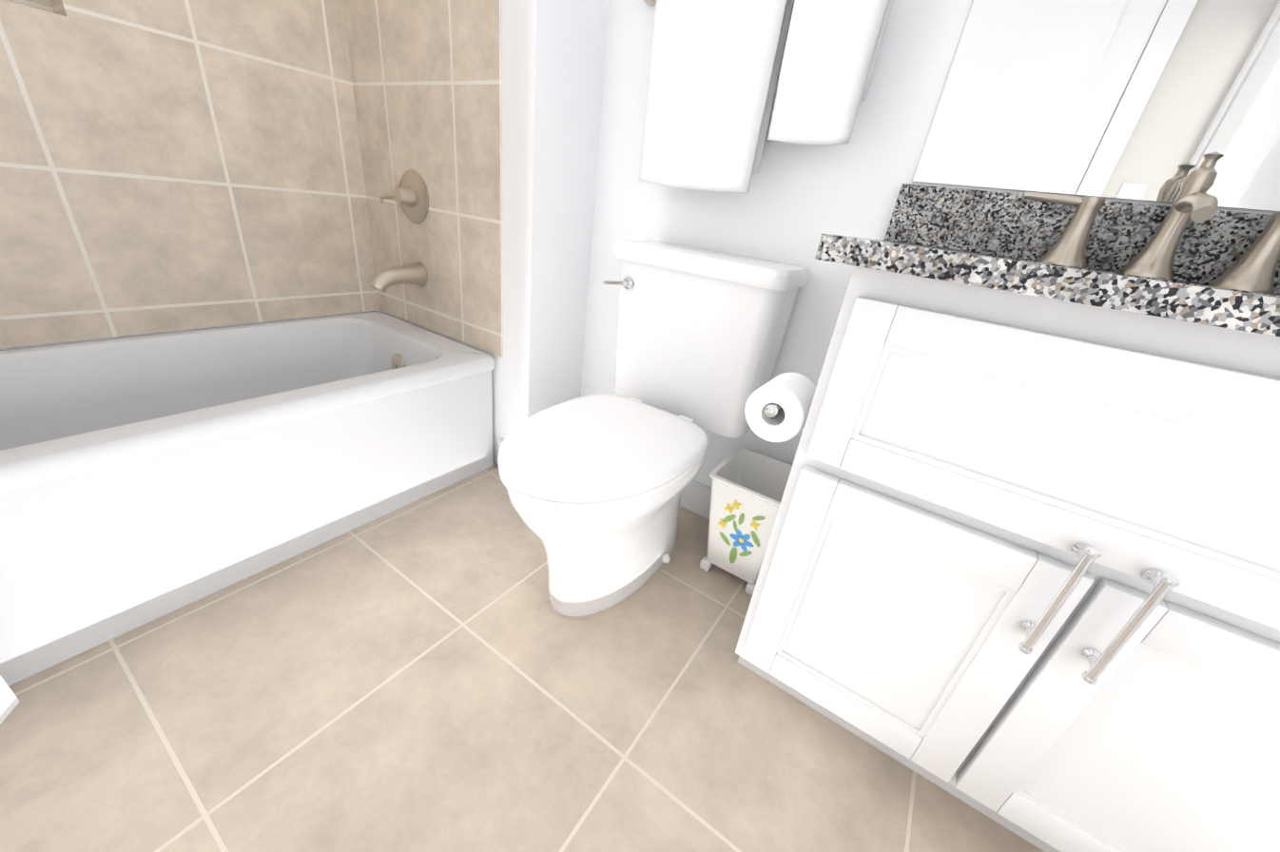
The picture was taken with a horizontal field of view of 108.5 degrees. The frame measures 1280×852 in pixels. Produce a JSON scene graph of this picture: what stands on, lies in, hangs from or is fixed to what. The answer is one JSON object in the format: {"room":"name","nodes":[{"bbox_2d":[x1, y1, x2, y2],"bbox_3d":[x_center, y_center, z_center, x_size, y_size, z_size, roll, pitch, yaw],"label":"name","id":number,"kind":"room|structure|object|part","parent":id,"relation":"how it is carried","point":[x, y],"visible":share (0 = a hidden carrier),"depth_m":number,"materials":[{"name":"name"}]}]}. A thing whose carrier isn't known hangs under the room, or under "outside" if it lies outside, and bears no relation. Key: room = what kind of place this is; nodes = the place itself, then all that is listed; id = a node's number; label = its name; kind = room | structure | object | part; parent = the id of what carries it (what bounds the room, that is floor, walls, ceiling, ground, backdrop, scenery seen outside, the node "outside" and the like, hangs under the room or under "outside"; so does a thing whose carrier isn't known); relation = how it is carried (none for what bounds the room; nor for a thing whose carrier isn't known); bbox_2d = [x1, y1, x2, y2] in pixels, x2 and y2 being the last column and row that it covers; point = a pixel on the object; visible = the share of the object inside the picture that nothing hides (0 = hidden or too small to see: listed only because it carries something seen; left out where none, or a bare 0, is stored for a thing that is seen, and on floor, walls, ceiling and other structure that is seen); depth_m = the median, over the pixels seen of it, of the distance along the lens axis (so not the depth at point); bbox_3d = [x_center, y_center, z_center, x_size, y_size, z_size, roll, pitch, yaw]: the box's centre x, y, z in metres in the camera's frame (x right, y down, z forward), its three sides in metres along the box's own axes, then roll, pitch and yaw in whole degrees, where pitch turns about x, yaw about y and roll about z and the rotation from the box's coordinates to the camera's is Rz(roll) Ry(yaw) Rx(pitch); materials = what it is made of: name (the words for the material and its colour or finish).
{"room":"bathroom","nodes":[
{"label":"bathroom","id":0,"kind":"room"},
{"bbox_2d":[0,675,19,724],"bbox_3d":[-0.758,-0.574,0.530,0.197,2.066,1.566,22,29,27],"label":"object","id":1,"kind":"object","parent":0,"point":[9,701],"visible":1,"depth_m":0.72,"materials":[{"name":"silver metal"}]},
{"bbox_2d":[4,0,54,13],"bbox_3d":[-1.353,-1.028,0.859,0.001,0.350,0.250,22,29,27],"label":"wall","id":2,"kind":"structure","parent":0,"point":[45,5],"depth_m":1.01,"materials":[{"name":"tile"}]},
{"bbox_2d":[50,0,67,16],"bbox_3d":[-1.245,-1.049,0.935,0.096,0.350,0.001,22,29,27],"label":"wall niche","id":3,"kind":"object","parent":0,"point":[58,7],"visible":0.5,"depth_m":1.00,"materials":[{"name":"tile"}]},
{"bbox_2d":[0,310,380,350],"bbox_3d":[-1.306,-1.034,0.744,0.001,2.650,1.567,22,29,27],"label":"wall","id":4,"kind":"structure","parent":0,"point":[75,341],"depth_m":1.28,"materials":[{"name":"paint"}]},
{"bbox_2d":[0,0,379,349],"bbox_3d":[-1.308,-0.984,0.764,0.001,1.736,1.555,22,29,27],"label":"wall tile","id":5,"kind":"structure","parent":4,"relation":"attached to","point":[166,165],"depth_m":1.19,"materials":[{"name":"beige tile"}]},
{"bbox_2d":[380,0,536,464],"bbox_3d":[-0.546,-1.135,1.172,0.791,2.650,0.001,22,29,27],"label":"wall","id":6,"kind":"structure","parent":0,"point":[510,373],"depth_m":1.24,"materials":[{"name":"paint"}]},
{"bbox_2d":[343,0,501,356],"bbox_3d":[-0.601,-1.103,1.215,0.671,1.736,0.001,22,29,27],"label":"wall tiles","id":7,"kind":"structure","parent":6,"relation":"attached to","point":[425,76],"depth_m":1.34,"materials":[{"name":"beige tile"}]},
{"bbox_2d":[368,170,428,292],"bbox_3d":[-0.718,-1.132,1.123,0.178,1.581,0.254,22,29,27],"label":"shower fixture","id":8,"kind":"object","parent":7,"relation":"attached to","point":[409,194],"visible":1,"depth_m":1.42,"materials":[{"name":"silver metal"}]},
{"bbox_3d":[-0.772,-0.704,1.424,0.098,0.040,0.023,22,29,27],"label":"valve lever","id":9,"kind":"part","parent":8,"relation":"part of","materials":[{"name":"silver metal"}]},
{"bbox_3d":[-0.780,-0.475,1.472,0.074,0.090,0.167,22,29,27],"label":"tub spout","id":10,"kind":"part","parent":8,"relation":"part of","materials":[{"name":"silver metal"}]},
{"bbox_3d":[-0.719,-0.705,1.415,0.148,0.148,0.057,22,29,27],"label":"valve plate","id":11,"kind":"part","parent":8,"relation":"part of","materials":[{"name":"silver metal"}]},
{"bbox_2d":[499,0,503,358],"bbox_3d":[-0.323,-0.991,1.064,0.001,1.740,0.006,22,29,27],"label":"wall tile edge","id":12,"kind":"structure","parent":7,"relation":"attached to","point":[500,91],"depth_m":1.21,"materials":[{"name":"white tile"}]},
{"bbox_2d":[0,462,1044,851],"bbox_3d":[-0.411,0.514,0.860,2.400,0.001,1.820,22,29,27],"label":"floor","id":13,"kind":"structure","parent":0,"point":[434,671],"depth_m":0.83,"materials":[{"name":"tile"}]},
{"bbox_2d":[0,311,495,685],"bbox_3d":[-1.168,0.084,1.075,0.653,0.400,1.545,22,29,27],"label":"bathtub","id":14,"kind":"object","parent":13,"relation":"on","point":[145,479],"visible":1,"depth_m":1.07,"materials":[{"name":"ceramic"}]},
{"bbox_2d":[498,239,810,617],"bbox_3d":[-0.020,0.013,1.089,0.452,0.798,0.710,22,29,27],"label":"toilet","id":15,"kind":"object","parent":13,"relation":"on","point":[595,485],"visible":0.98,"depth_m":1.05,"materials":[{"name":"ceramic"}]},
{"bbox_3d":[-0.085,0.050,0.999,0.370,0.016,0.475,22,29,27],"label":"seat","id":16,"kind":"part","parent":15,"relation":"part of","materials":[{"name":"plastic"}]},
{"bbox_3d":[-0.082,0.029,0.989,0.372,0.029,0.477,22,29,27],"label":"lid","id":17,"kind":"part","parent":15,"relation":"part of","materials":[{"name":"plastic"}]},
{"bbox_3d":[-0.076,0.214,1.133,0.360,0.386,0.568,22,29,27],"label":"bowl","id":18,"kind":"part","parent":15,"relation":"part of","materials":[{"name":"ceramic"}]},
{"bbox_3d":[-0.062,-0.362,1.163,0.062,0.018,0.018,22,29,27],"label":"lever arm","id":19,"kind":"part","parent":15,"relation":"part of"},
{"bbox_3d":[0.143,-0.216,1.213,0.426,0.369,0.188,22,29,27],"label":"tank","id":20,"kind":"part","parent":15,"relation":"part of","materials":[{"name":"ceramic"}]},
{"bbox_3d":[0.165,-0.400,1.121,0.452,0.042,0.210,22,29,27],"label":"tank lid","id":21,"kind":"part","parent":15,"relation":"part of","materials":[{"name":"ceramic"}]},
{"bbox_2d":[699,446,792,595],"bbox_3d":[0.294,0.260,1.238,0.212,0.305,0.212,22,29,27],"label":"trash can","id":22,"kind":"object","parent":13,"relation":"on","point":[747,489],"visible":0.83,"depth_m":1.19,"materials":[{"name":"ceramic"}]},
{"bbox_2d":[735,151,1279,851],"bbox_3d":[0.660,0.122,0.752,0.792,1.058,0.563,22,29,27],"label":"bathroom vanity","id":23,"kind":"object","parent":13,"relation":"on","point":[1020,572],"visible":1,"depth_m":0.58,"materials":[{"name":"white wood"}]},
{"bbox_2d":[744,372,815,442],"bbox_3d":[0.263,-0.037,0.820,0.110,0.100,0.184,22,29,27],"label":"toilet paper","id":24,"kind":"object","parent":23,"relation":"attached to","point":[777,408],"visible":0.81,"depth_m":0.77,"materials":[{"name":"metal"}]},
{"bbox_3d":[0.280,-0.041,0.806,0.071,0.044,0.184,22,29,27],"label":"holder arm","id":25,"kind":"part","parent":24,"relation":"part of"},
{"bbox_3d":[0.372,0.312,0.725,0.353,0.426,0.020,22,29,27],"label":"door","id":26,"kind":"part","parent":23,"relation":"part of","materials":[{"name":"white wood"}]},
{"bbox_3d":[0.567,0.057,0.489,0.719,0.238,0.020,22,29,27],"label":"drawer","id":27,"kind":"part","parent":23,"relation":"part of","materials":[{"name":"white wood"}]},
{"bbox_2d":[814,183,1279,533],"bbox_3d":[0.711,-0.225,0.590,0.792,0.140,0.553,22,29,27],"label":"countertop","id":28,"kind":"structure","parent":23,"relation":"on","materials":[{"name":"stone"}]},
{"bbox_2d":[1022,151,1279,294],"bbox_3d":[0.831,-0.319,0.700,0.414,0.182,0.146,22,29,27],"label":"faucet","id":29,"kind":"object","parent":28,"relation":"on","point":[1193,242],"depth_m":0.75,"materials":[{"name":"silver metal"}]},
{"bbox_3d":[0.503,0.208,0.558,0.018,0.166,0.035,22,29,27],"label":"handle","id":30,"kind":"part","parent":23,"relation":"part of","materials":[{"name":"silver metal"}]},
{"bbox_3d":[0.673,0.434,0.558,0.356,0.426,0.020,22,29,27],"label":"door","id":31,"kind":"part","parent":23,"relation":"part of","materials":[{"name":"white wood"}]},
{"bbox_3d":[0.555,0.230,0.528,0.018,0.166,0.035,22,29,27],"label":"handle","id":32,"kind":"part","parent":23,"relation":"part of","materials":[{"name":"silver metal"}]},
{"bbox_2d":[527,0,609,417],"bbox_3d":[-0.126,-1.219,1.003,0.001,3.050,0.253,22,29,27],"label":"wall","id":33,"kind":"structure","parent":0,"point":[571,38],"depth_m":1.27,"materials":[{"name":"paint"}]},
{"bbox_2d":[498,439,503,450],"bbox_3d":[-0.428,0.117,1.557,0.141,0.110,0.012,22,29,27],"label":"baseboard","id":34,"kind":"structure","parent":33,"relation":"attached to","point":[500,441],"depth_m":1.56,"materials":[{"name":"white wood"}]},
{"bbox_2d":[580,0,1279,487],"bbox_3d":[0.607,-0.989,0.732,1.609,3.050,0.001,22,29,27],"label":"wall","id":35,"kind":"structure","parent":0,"point":[793,203],"depth_m":1.13,"materials":[{"name":"paint"}]},
{"bbox_2d":[679,479,711,520],"bbox_3d":[0.093,0.196,1.541,0.808,0.110,0.012,22,29,27],"label":"baseboard","id":36,"kind":"structure","parent":35,"relation":"attached to","point":[695,496],"depth_m":1.48,"materials":[{"name":"white wood"}]},
{"bbox_2d":[638,0,893,193],"bbox_3d":[0.242,-0.756,1.006,0.697,0.450,0.114,22,29,27],"label":"towel bar","id":37,"kind":"object","parent":35,"relation":"attached to","point":[716,67],"visible":1,"depth_m":0.97,"materials":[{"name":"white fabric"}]},
{"bbox_3d":[0.008,-1.038,1.083,0.054,0.053,0.087,22,29,27],"label":"post","id":38,"kind":"part","parent":37,"relation":"part of","materials":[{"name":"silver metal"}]},
{"bbox_2d":[638,0,805,193],"bbox_3d":[0.158,-0.782,1.037,0.300,0.450,0.086,22,29,27],"label":"towel","id":39,"kind":"object","parent":37,"relation":"hanging from","point":[715,66],"depth_m":1.01,"materials":[{"name":"white fabric"}]},
{"bbox_2d":[912,0,1279,212],"bbox_3d":[0.944,-0.838,0.546,0.775,1.038,0.004,22,29,27],"label":"mirror","id":40,"kind":"object","parent":35,"relation":"attached to","point":[1150,100],"visible":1,"depth_m":0.77,"materials":[{"name":"clear glass"}]}
]}

